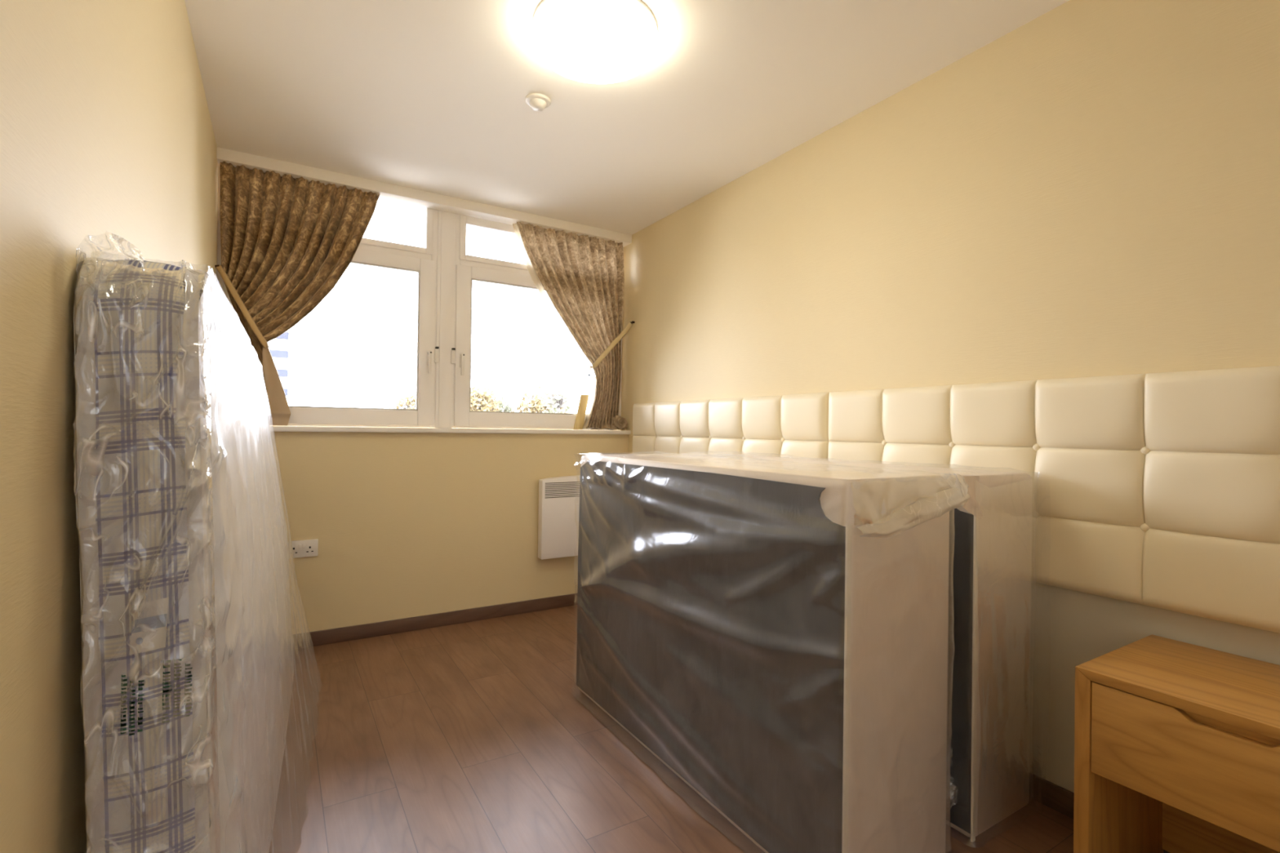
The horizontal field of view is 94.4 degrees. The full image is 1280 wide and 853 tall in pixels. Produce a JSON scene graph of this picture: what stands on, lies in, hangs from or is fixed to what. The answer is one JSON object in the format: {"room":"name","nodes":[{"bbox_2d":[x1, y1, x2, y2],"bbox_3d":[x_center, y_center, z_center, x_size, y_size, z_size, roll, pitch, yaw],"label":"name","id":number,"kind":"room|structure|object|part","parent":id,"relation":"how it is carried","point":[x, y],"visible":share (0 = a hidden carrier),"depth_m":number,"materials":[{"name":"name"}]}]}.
{"room":"bedroom","nodes":[
{"label":"bedroom","id":0,"kind":"room"},
{"bbox_2d":[0,0,218,852],"bbox_3d":[-0.759,-0.101,0.614,0.120,2.473,5.680,1,0,-31],"label":"wall","id":1,"kind":"structure","parent":0,"point":[106,126],"depth_m":0.85,"materials":[{"name":"yellow paint"}]},
{"bbox_2d":[214,264,270,348],"bbox_3d":[-1.942,-0.583,2.907,0.237,0.393,0.062,1,0,-41],"label":"tieback","id":2,"kind":"object","parent":1,"relation":"attached to","point":[220,268],"visible":0.97,"depth_m":2.88,"materials":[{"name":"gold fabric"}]},
{"bbox_2d":[270,431,628,634],"bbox_3d":[-1.141,0.592,3.558,2.317,1.108,0.260,1,0,-31],"label":"wall","id":3,"kind":"structure","parent":0,"point":[405,525],"depth_m":3.34,"materials":[{"name":"yellow paint"}]},
{"bbox_2d":[287,538,318,558],"bbox_3d":[-1.732,0.627,3.036,0.146,0.088,0.016,1,0,-31],"label":"wall socket","id":4,"kind":"object","parent":3,"relation":"attached to","point":[307,548],"visible":0.89,"depth_m":3.04,"materials":[{"name":"white plastic"}]},
{"bbox_2d":[216,167,439,427],"bbox_3d":[-1.645,-0.661,3.222,1.071,1.324,0.122,1,0,-31],"label":"window","id":5,"kind":"structure","parent":3,"relation":"in","point":[423,261],"depth_m":3.40,"materials":[{"name":"white plastic"}]},
{"bbox_3d":[-1.649,-0.494,3.229,1.017,0.967,0.057,1,0,-31],"label":"casement sash","id":6,"kind":"part","parent":5,"relation":"part of","materials":[{"name":"white plastic"}]},
{"bbox_3d":[-1.649,-1.165,3.231,0.999,0.305,0.051,1,0,-31],"label":"light sash","id":7,"kind":"part","parent":5,"relation":"part of","materials":[{"name":"white plastic"}]},
{"bbox_3d":[-1.227,-0.399,3.447,0.022,0.085,0.012,1,0,-31],"label":"handle","id":8,"kind":"part","parent":5,"relation":"part of","materials":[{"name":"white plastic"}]},
{"bbox_3d":[-1.218,-0.372,3.433,0.020,0.128,0.030,1,0,-31],"label":"lever","id":9,"kind":"part","parent":5,"relation":"part of","materials":[{"name":"white plastic"}]},
{"bbox_3d":[-1.195,-0.415,3.483,0.024,0.080,0.020,1,0,-31],"label":"lock plate","id":10,"kind":"part","parent":5,"relation":"part of","materials":[{"name":"white plastic"}]},
{"bbox_2d":[292,593,577,649],"bbox_3d":[-1.077,1.109,3.438,2.317,0.074,0.015,1,0,-31],"label":"baseboard","id":11,"kind":"structure","parent":3,"relation":"attached to","point":[304,640],"depth_m":3.35,"materials":[{"name":"brown wood"}]},
{"bbox_2d":[435,210,455,428],"bbox_3d":[-1.171,-0.653,3.540,0.099,1.324,0.085,1,0,-31],"label":"window mullion","id":12,"kind":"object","parent":3,"relation":"attached to","point":[446,220],"depth_m":3.50,"materials":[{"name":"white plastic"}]},
{"bbox_2d":[269,426,631,434],"bbox_3d":[-1.084,0.024,3.479,2.317,0.028,0.143,1,0,-31],"label":"trim","id":13,"kind":"structure","parent":3,"relation":"on","point":[273,428],"depth_m":3.36,"materials":[{"name":"white paint"}]},
{"bbox_2d":[573,394,589,429],"bbox_3d":[-0.391,-0.097,3.955,0.110,0.235,0.011,1,0,-31],"label":"batten","id":14,"kind":"object","parent":13,"relation":"on","point":[582,407],"visible":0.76,"depth_m":3.95,"materials":[{"name":"brown wood"}]},
{"bbox_2d":[584,427,614,430],"bbox_3d":[-0.271,0.016,3.943,0.190,0.014,0.075,1,0,-31],"label":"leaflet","id":15,"kind":"object","parent":13,"relation":"on","point":[588,428],"visible":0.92,"depth_m":3.92,"materials":[{"name":"white paper"}]},
{"bbox_2d":[450,213,623,430],"bbox_3d":[-0.627,-0.644,3.844,1.175,1.324,0.122,1,0,-31],"label":"window","id":16,"kind":"structure","parent":3,"relation":"in","point":[468,268],"depth_m":3.59,"materials":[{"name":"white plastic"}]},
{"bbox_3d":[-1.114,-0.414,3.532,0.024,0.080,0.020,1,0,-31],"label":"lock plate","id":17,"kind":"part","parent":16,"relation":"part of","materials":[{"name":"white plastic"}]},
{"bbox_3d":[-1.066,-0.396,3.545,0.022,0.085,0.012,1,0,-31],"label":"handle","id":18,"kind":"part","parent":16,"relation":"part of","materials":[{"name":"white plastic"}]},
{"bbox_3d":[-1.058,-0.369,3.530,0.020,0.128,0.030,1,0,-31],"label":"lever","id":19,"kind":"part","parent":16,"relation":"part of","materials":[{"name":"white plastic"}]},
{"bbox_3d":[-0.621,-1.148,3.859,1.103,0.305,0.051,1,0,-31],"label":"light sash","id":20,"kind":"part","parent":16,"relation":"part of","materials":[{"name":"white plastic"}]},
{"bbox_2d":[537,475,580,559],"bbox_3d":[-0.393,0.569,3.812,0.540,0.507,0.086,1,0,-31],"label":"heater","id":21,"kind":"object","parent":3,"relation":"attached to","point":[558,496],"visible":0.44,"depth_m":3.69,"materials":[{"name":"white metal"}]},
{"bbox_2d":[184,0,1069,235],"bbox_3d":[0.305,-1.381,1.243,2.617,0.120,5.710,1,0,-31],"label":"ceiling","id":22,"kind":"structure","parent":0,"point":[428,95],"depth_m":2.32,"materials":[{"name":"white paint"}]},
{"bbox_2d":[524,93,551,111],"bbox_3d":[-0.413,-1.305,2.402,0.104,0.037,0.104,1,0,-31],"label":"detector","id":23,"kind":"object","parent":22,"relation":"attached to","point":[538,102],"visible":1,"depth_m":2.38,"materials":[{"name":"white plastic"}]},
{"bbox_2d":[529,0,659,84],"bbox_3d":[-0.148,-1.274,1.974,0.430,0.095,0.430,1,0,-31],"label":"ceiling lamp","id":24,"kind":"object","parent":22,"relation":"attached to","point":[599,42],"visible":1,"depth_m":1.90,"materials":[{"name":"white glass"}]},
{"bbox_2d":[268,604,1073,852],"bbox_3d":[0.334,1.212,1.127,2.617,0.120,5.470,1,0,-31],"label":"floor","id":25,"kind":"structure","parent":0,"point":[479,736],"depth_m":2.01,"materials":[{"name":"brown wood"}]},
{"bbox_2d":[72,232,293,852],"bbox_3d":[-1.142,0.423,1.769,0.460,1.423,1.934,1,0,-31],"label":"mattress","id":26,"kind":"object","parent":25,"relation":"on","point":[188,664],"visible":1,"depth_m":0.95,"materials":[{"name":"white"}]},
{"bbox_3d":[-1.273,0.430,1.717,0.153,1.401,1.845,1,0,-31],"label":"panel","id":27,"kind":"part","parent":26,"relation":"part of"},
{"bbox_2d":[572,450,964,852],"bbox_3d":[0.269,0.629,2.054,0.528,1.046,1.491,1,0,-31],"label":"bed base","id":28,"kind":"object","parent":25,"relation":"on","point":[774,633],"visible":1,"depth_m":1.56,"materials":[{"name":"black fabric"}]},
{"bbox_2d":[715,453,1031,842],"bbox_3d":[0.668,0.639,2.298,0.440,1.041,1.486,1,0,-31],"label":"bed base","id":29,"kind":"object","parent":25,"relation":"on","point":[989,755],"visible":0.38,"depth_m":1.70,"materials":[{"name":"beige fabric"}]},
{"bbox_2d":[1073,635,1279,852],"bbox_3d":[1.329,0.863,1.266,0.440,0.606,0.521,1,0,-31],"label":"bedside table","id":30,"kind":"object","parent":25,"relation":"on","point":[1177,744],"visible":1,"depth_m":1.29,"materials":[{"name":"brown wood"}]},
{"bbox_3d":[1.201,0.863,1.476,0.440,0.605,0.030,1,0,-31],"label":"panel","id":31,"kind":"part","parent":30,"relation":"part of","materials":[{"name":"brown wood"}]},
{"bbox_3d":[1.512,0.853,1.378,0.012,0.533,0.461,1,0,-31],"label":"panel","id":32,"kind":"part","parent":30,"relation":"part of","materials":[{"name":"brown wood"}]},
{"bbox_2d":[621,0,1279,453],"bbox_3d":[1.320,-0.067,1.885,0.120,2.473,5.680,1,0,-31],"label":"wall","id":33,"kind":"structure","parent":0,"point":[1092,188],"depth_m":1.95,"materials":[{"name":"yellow paint"}]},
{"bbox_2d":[216,146,631,247],"bbox_3d":[-1.071,-1.298,3.495,2.317,0.057,0.112,1,0,-31],"label":"curtain rail","id":34,"kind":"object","parent":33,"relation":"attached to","point":[389,192],"depth_m":3.35,"materials":[{"name":"white paint"}]},
{"bbox_2d":[219,160,379,425],"bbox_3d":[-1.742,-0.646,3.062,0.718,1.285,0.102,1,0,-31],"label":"curtain","id":35,"kind":"object","parent":34,"relation":"hanging from","point":[286,242],"visible":0.88,"depth_m":3.00,"materials":[{"name":"fabric"}]},
{"bbox_2d":[512,221,627,430],"bbox_3d":[-0.438,-0.625,3.862,0.817,1.285,0.099,1,0,-30],"label":"curtain","id":36,"kind":"object","parent":34,"relation":"hanging from","point":[582,277],"visible":0.98,"depth_m":3.92,"materials":[{"name":"fabric"}]},
{"bbox_2d":[591,320,635,368],"bbox_3d":[-0.185,-0.545,3.971,0.302,0.339,0.064,1,0,-16],"label":"tieback","id":37,"kind":"object","parent":33,"relation":"attached to","point":[623,333],"visible":0.98,"depth_m":3.96,"materials":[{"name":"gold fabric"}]},
{"bbox_2d":[632,392,829,460],"bbox_3d":[0.382,0.167,3.246,0.050,0.632,1.635,1,0,-31],"label":"headboard","id":38,"kind":"object","parent":33,"relation":"attached to","point":[790,425],"visible":0.47,"depth_m":3.02,"materials":[{"name":"beige leather"}]},
{"bbox_2d":[827,365,1279,633],"bbox_3d":[1.235,0.171,1.850,0.050,0.632,1.635,1,0,-31],"label":"headboard","id":39,"kind":"object","parent":33,"relation":"attached to","point":[1162,491],"visible":0.79,"depth_m":1.63,"materials":[{"name":"beige leather"}]},
{"bbox_2d":[1029,582,1279,792],"bbox_3d":[0.847,0.630,2.523,0.003,0.926,3.420,1,0,-31],"label":"wall","id":40,"kind":"structure","parent":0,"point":[1070,628],"depth_m":1.78,"materials":[{"name":"beige paint"}]},
{"bbox_2d":[1029,772,1169,852],"bbox_3d":[1.040,1.131,2.182,0.015,0.074,4.335,1,0,-31],"label":"baseboard","id":41,"kind":"structure","parent":40,"relation":"attached to","point":[1056,797],"depth_m":1.81,"materials":[{"name":"brown wood"}]},
{"label":"outside","id":42,"kind":"structure","parent":0,"visible":0},
{"bbox_3d":[-52.022,8.206,123.278,280.000,0.200,255.400,1,0,-31],"label":"ground","id":43,"kind":"structure","parent":42,"visible":0},
{"bbox_2d":[266,330,288,397],"bbox_3d":[-71.828,-6.124,91.918,29.900,27.600,13.000,1,0,-31],"label":"tower block","id":44,"kind":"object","parent":43,"relation":"on","point":[279,353],"visible":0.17,"depth_m":93.90,"materials":[{"name":"white"}]},
{"bbox_2d":[392,393,415,408],"bbox_3d":[-18.878,2.669,49.245,3.765,10.985,3.507,1,0,-31],"label":"tree","id":45,"kind":"object","parent":43,"relation":"on","point":[409,404],"visible":0.27,"depth_m":48.75,"materials":[{"name":"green plant"}]},
{"bbox_2d":[470,382,502,411],"bbox_3d":[-12.746,2.358,46.771,4.165,11.741,4.461,1,0,-31],"label":"tree","id":46,"kind":"object","parent":43,"relation":"on","point":[484,396],"visible":0.34,"depth_m":45.90,"materials":[{"name":"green plant"}]},
{"bbox_2d":[480,391,517,412],"bbox_3d":[-13.121,2.522,53.990,4.375,11.480,4.145,1,0,-16],"label":"tree","id":47,"kind":"object","parent":43,"relation":"on","point":[506,408],"visible":0.16,"depth_m":53.72,"materials":[{"name":"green plant"}]},
{"bbox_2d":[511,386,573,413],"bbox_3d":[-8.497,2.412,51.935,6.266,11.802,5.664,1,0,-31],"label":"tree","id":48,"kind":"object","parent":43,"relation":"on","point":[532,407],"visible":0.22,"depth_m":50.94,"materials":[{"name":"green plant"}]},
{"bbox_2d":[540,383,576,413],"bbox_3d":[-6.149,2.556,44.365,3.049,11.496,2.765,1,0,-31],"label":"tree","id":49,"kind":"object","parent":43,"relation":"on","point":[556,399],"visible":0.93,"depth_m":44.05,"materials":[{"name":"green plant"}]}
]}

